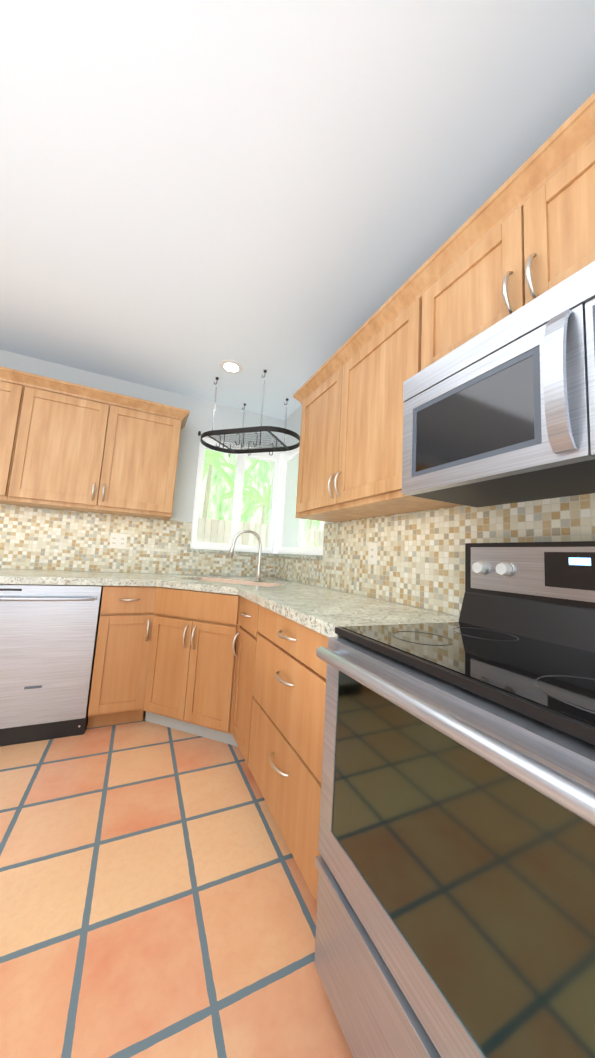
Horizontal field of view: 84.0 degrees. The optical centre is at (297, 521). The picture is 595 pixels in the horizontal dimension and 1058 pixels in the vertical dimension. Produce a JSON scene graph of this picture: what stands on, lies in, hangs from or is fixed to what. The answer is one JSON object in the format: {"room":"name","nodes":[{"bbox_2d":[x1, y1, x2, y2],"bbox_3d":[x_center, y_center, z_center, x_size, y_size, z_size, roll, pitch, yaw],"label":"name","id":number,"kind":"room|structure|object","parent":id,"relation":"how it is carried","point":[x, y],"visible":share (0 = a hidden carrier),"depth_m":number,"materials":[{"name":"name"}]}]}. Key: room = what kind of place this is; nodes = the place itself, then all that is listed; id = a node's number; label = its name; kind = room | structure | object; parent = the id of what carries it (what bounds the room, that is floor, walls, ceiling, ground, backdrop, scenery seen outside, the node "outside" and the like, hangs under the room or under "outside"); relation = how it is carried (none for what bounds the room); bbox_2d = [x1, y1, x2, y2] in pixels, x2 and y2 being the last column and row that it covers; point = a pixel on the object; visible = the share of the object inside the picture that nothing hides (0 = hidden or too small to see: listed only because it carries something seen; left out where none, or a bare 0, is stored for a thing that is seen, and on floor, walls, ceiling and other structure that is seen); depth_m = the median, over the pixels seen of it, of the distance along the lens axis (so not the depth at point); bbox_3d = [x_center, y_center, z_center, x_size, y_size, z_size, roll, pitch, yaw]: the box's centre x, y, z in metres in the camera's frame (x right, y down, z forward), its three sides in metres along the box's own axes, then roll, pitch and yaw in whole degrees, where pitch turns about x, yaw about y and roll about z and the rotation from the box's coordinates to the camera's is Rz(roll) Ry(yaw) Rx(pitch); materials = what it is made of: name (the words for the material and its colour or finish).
{"room":"kitchen","nodes":[
{"label":"kitchen","id":0,"kind":"room"},
{"bbox_2d":[0,349,284,576],"bbox_3d":[-2.289,-0.009,2.376,4.520,2.500,0.220,6,-7,-25],"label":"wall","id":1,"kind":"structure","parent":0,"point":[200,417],"depth_m":2.92,"materials":[{"name":"white paint"}]},
{"bbox_2d":[0,366,39,506],"bbox_3d":[-2.116,-0.571,2.201,0.592,0.853,0.323,6,-7,-25],"label":"upper cabinet","id":2,"kind":"object","parent":1,"relation":"attached to","point":[17,388],"depth_m":2.16,"materials":[{"name":"brown wood"}]},
{"bbox_2d":[20,376,183,519],"bbox_3d":[-1.483,-0.501,2.497,1.064,0.853,0.323,6,-7,-25],"label":"upper cabinet","id":3,"kind":"object","parent":1,"relation":"attached to","point":[64,445],"depth_m":2.36,"materials":[{"name":"brown wood"}]},
{"bbox_2d":[0,504,271,576],"bbox_3d":[-1.390,0.181,2.662,2.580,0.451,0.007,6,-7,-25],"label":"tile backsplash","id":4,"kind":"structure","parent":1,"relation":"attached to","point":[35,538],"depth_m":2.59,"materials":[{"name":"tile"}]},
{"bbox_2d":[109,533,126,548],"bbox_3d":[-1.429,0.155,2.637,0.116,0.118,0.007,6,-7,-25],"label":"electrical outlet","id":5,"kind":"object","parent":4,"relation":"attached to","point":[117,540],"visible":1,"depth_m":2.64,"materials":[{"name":"white plastic"}]},
{"bbox_2d":[190,437,322,553],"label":"window","id":6,"kind":"structure","parent":1,"relation":"in","point":[240,468],"depth_m":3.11,"materials":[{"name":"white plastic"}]},
{"bbox_2d":[0,711,352,1057],"bbox_3d":[-1.102,1.080,-0.159,4.300,0.080,5.200,6,-7,-25],"label":"floor","id":7,"kind":"structure","parent":0,"point":[157,899],"depth_m":1.03,"materials":[{"name":"orange tile"}]},
{"bbox_2d":[0,584,102,746],"bbox_3d":[-1.626,0.823,2.120,0.602,0.872,0.646,6,-7,-25],"label":"dishwasher","id":8,"kind":"object","parent":7,"relation":"on","point":[48,637],"visible":0.98,"depth_m":1.89,"materials":[{"name":"grey metal"}]},
{"bbox_2d":[87,586,156,727],"bbox_3d":[-1.210,0.867,2.318,0.311,0.876,0.656,6,-7,-25],"label":"base cabinet","id":9,"kind":"object","parent":7,"relation":"on","point":[119,675],"visible":0.98,"depth_m":2.07,"materials":[{"name":"brown wood"}]},
{"bbox_2d":[144,587,241,746],"bbox_3d":[-0.509,0.920,2.422,1.064,0.876,1.064,6,-7,-25],"label":"base cabinet","id":10,"kind":"object","parent":7,"relation":"on","point":[190,682],"visible":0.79,"depth_m":2.00,"materials":[{"name":"brown wood"}]},
{"bbox_2d":[0,569,279,594],"bbox_3d":[-1.132,0.389,2.156,2.520,0.043,1.090,6,-7,-25],"label":"countertop","id":11,"kind":"structure","parent":10,"relation":"on","point":[7,576],"depth_m":2.07,"materials":[{"name":"stone"}]},
{"bbox_2d":[201,577,289,586],"bbox_3d":[-0.480,0.579,2.486,0.804,0.254,0.522,1,-7,20],"label":"sink","id":12,"kind":"object","parent":11,"relation":"in","point":[241,581],"visible":0.08,"depth_m":2.63,"materials":[{"name":"beige"}]},
{"bbox_2d":[227,530,272,581],"bbox_3d":[-0.371,0.267,2.611,0.343,0.404,0.141,6,-7,-25],"label":"faucet","id":13,"kind":"object","parent":11,"relation":"on","point":[259,570],"visible":1,"depth_m":2.63,"materials":[{"name":"silver metal"}]},
{"bbox_2d":[156,577,207,584],"bbox_3d":[-0.725,0.397,2.004,0.232,0.043,0.432,6,-7,-25],"label":"countertop","id":14,"kind":"structure","parent":10,"relation":"on","point":[159,580],"depth_m":2.16,"materials":[{"name":"stone"}]},
{"bbox_2d":[231,597,260,763],"bbox_3d":[-0.030,0.889,1.888,0.656,0.876,0.326,6,-7,-25],"label":"base cabinet","id":15,"kind":"object","parent":7,"relation":"on","point":[247,633],"visible":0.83,"depth_m":1.76,"materials":[{"name":"brown wood"}]},
{"bbox_2d":[248,605,327,902],"bbox_3d":[0.204,0.848,1.397,0.656,0.876,0.758,6,-7,-25],"label":"base cabinet","id":16,"kind":"object","parent":7,"relation":"on","point":[285,758],"visible":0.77,"depth_m":1.21,"materials":[{"name":"brown wood"}]},
{"bbox_2d":[221,577,459,636],"bbox_3d":[0.070,0.419,1.784,0.660,0.043,1.508,6,-7,-25],"label":"countertop","id":17,"kind":"structure","parent":16,"relation":"on","point":[324,611],"depth_m":1.39,"materials":[{"name":"stone"}]},
{"bbox_2d":[314,541,594,1057],"bbox_3d":[0.503,0.624,0.711,0.708,1.205,0.754,6,-7,-25],"label":"range","id":18,"kind":"object","parent":7,"relation":"on","point":[455,867],"visible":1,"depth_m":0.59,"materials":[{"name":"grey"}]},
{"bbox_2d":[0,0,594,419],"bbox_3d":[-0.950,-1.490,0.127,4.740,0.100,5.640,6,-7,-25],"label":"ceiling","id":19,"kind":"structure","parent":0,"point":[291,197],"depth_m":1.17,"materials":[{"name":"paint"}]},
{"bbox_2d":[220,360,242,373],"bbox_3d":[-0.493,-1.149,2.461,0.170,0.009,0.170,6,-7,-25],"label":"recessed light","id":20,"kind":"object","parent":19,"relation":"in","point":[231,366],"visible":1,"depth_m":2.45,"materials":[{"name":"white plastic"}]},
{"bbox_2d":[200,370,299,456],"bbox_3d":[-0.381,-0.824,2.737,0.743,0.578,0.743,6,-7,-25],"label":"pot rack","id":21,"kind":"object","parent":19,"relation":"hanging from","point":[248,430],"visible":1,"depth_m":2.63,"materials":[{"name":"grey metal"}]},
{"bbox_2d":[275,405,456,615],"bbox_3d":[1.010,0.026,0.936,0.220,2.500,5.640,6,-7,-25],"label":"wall","id":22,"kind":"structure","parent":0,"point":[293,422],"depth_m":3.29,"materials":[{"name":"white paint"}]},
{"bbox_2d":[187,548,323,559],"bbox_3d":[-0.361,0.259,2.668,0.905,0.030,1.030,6,-7,-25],"label":"window sill","id":23,"kind":"structure","parent":22,"relation":"attached to","point":[263,554],"depth_m":2.92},
{"bbox_2d":[278,446,324,554],"bbox_3d":[0.060,-0.221,2.867,0.065,1.015,0.915,6,-7,-25],"label":"window","id":24,"kind":"structure","parent":22,"relation":"in","point":[300,548],"depth_m":3.13,"materials":[{"name":"white plastic"}]},
{"bbox_2d":[295,268,460,522],"bbox_3d":[0.367,-0.471,1.780,0.323,0.853,1.068,6,-7,-25],"label":"upper cabinet","id":25,"kind":"object","parent":22,"relation":"attached to","point":[351,448],"depth_m":1.56,"materials":[{"name":"brown wood"}]},
{"bbox_2d":[272,493,594,615],"bbox_3d":[0.522,0.243,1.657,0.008,0.572,3.450,6,-7,-25],"label":"tile backsplash","id":26,"kind":"structure","parent":22,"relation":"attached to","point":[420,559],"depth_m":1.52,"materials":[{"name":"tile"}]},
{"bbox_2d":[368,543,377,563],"bbox_3d":[0.424,0.178,1.864,0.007,0.118,0.076,6,-7,-25],"label":"electrical outlet","id":27,"kind":"object","parent":26,"relation":"attached to","point":[372,552],"visible":1,"depth_m":1.86,"materials":[{"name":"white plastic"}]},
{"bbox_2d":[417,92,594,372],"bbox_3d":[0.769,-0.736,0.982,0.323,0.456,0.745,6,-7,-25],"label":"upper cabinet","id":28,"kind":"object","parent":22,"relation":"attached to","point":[522,235],"depth_m":0.93,"materials":[{"name":"brown wood"}]},
{"bbox_2d":[401,261,594,506],"bbox_3d":[0.687,-0.309,0.905,0.436,0.410,0.744,6,-7,-25],"label":"over-the-range microwave","id":29,"kind":"object","parent":28,"relation":"attached to","point":[502,411],"visible":1,"depth_m":0.84,"materials":[{"name":"grey metal"}]}
]}

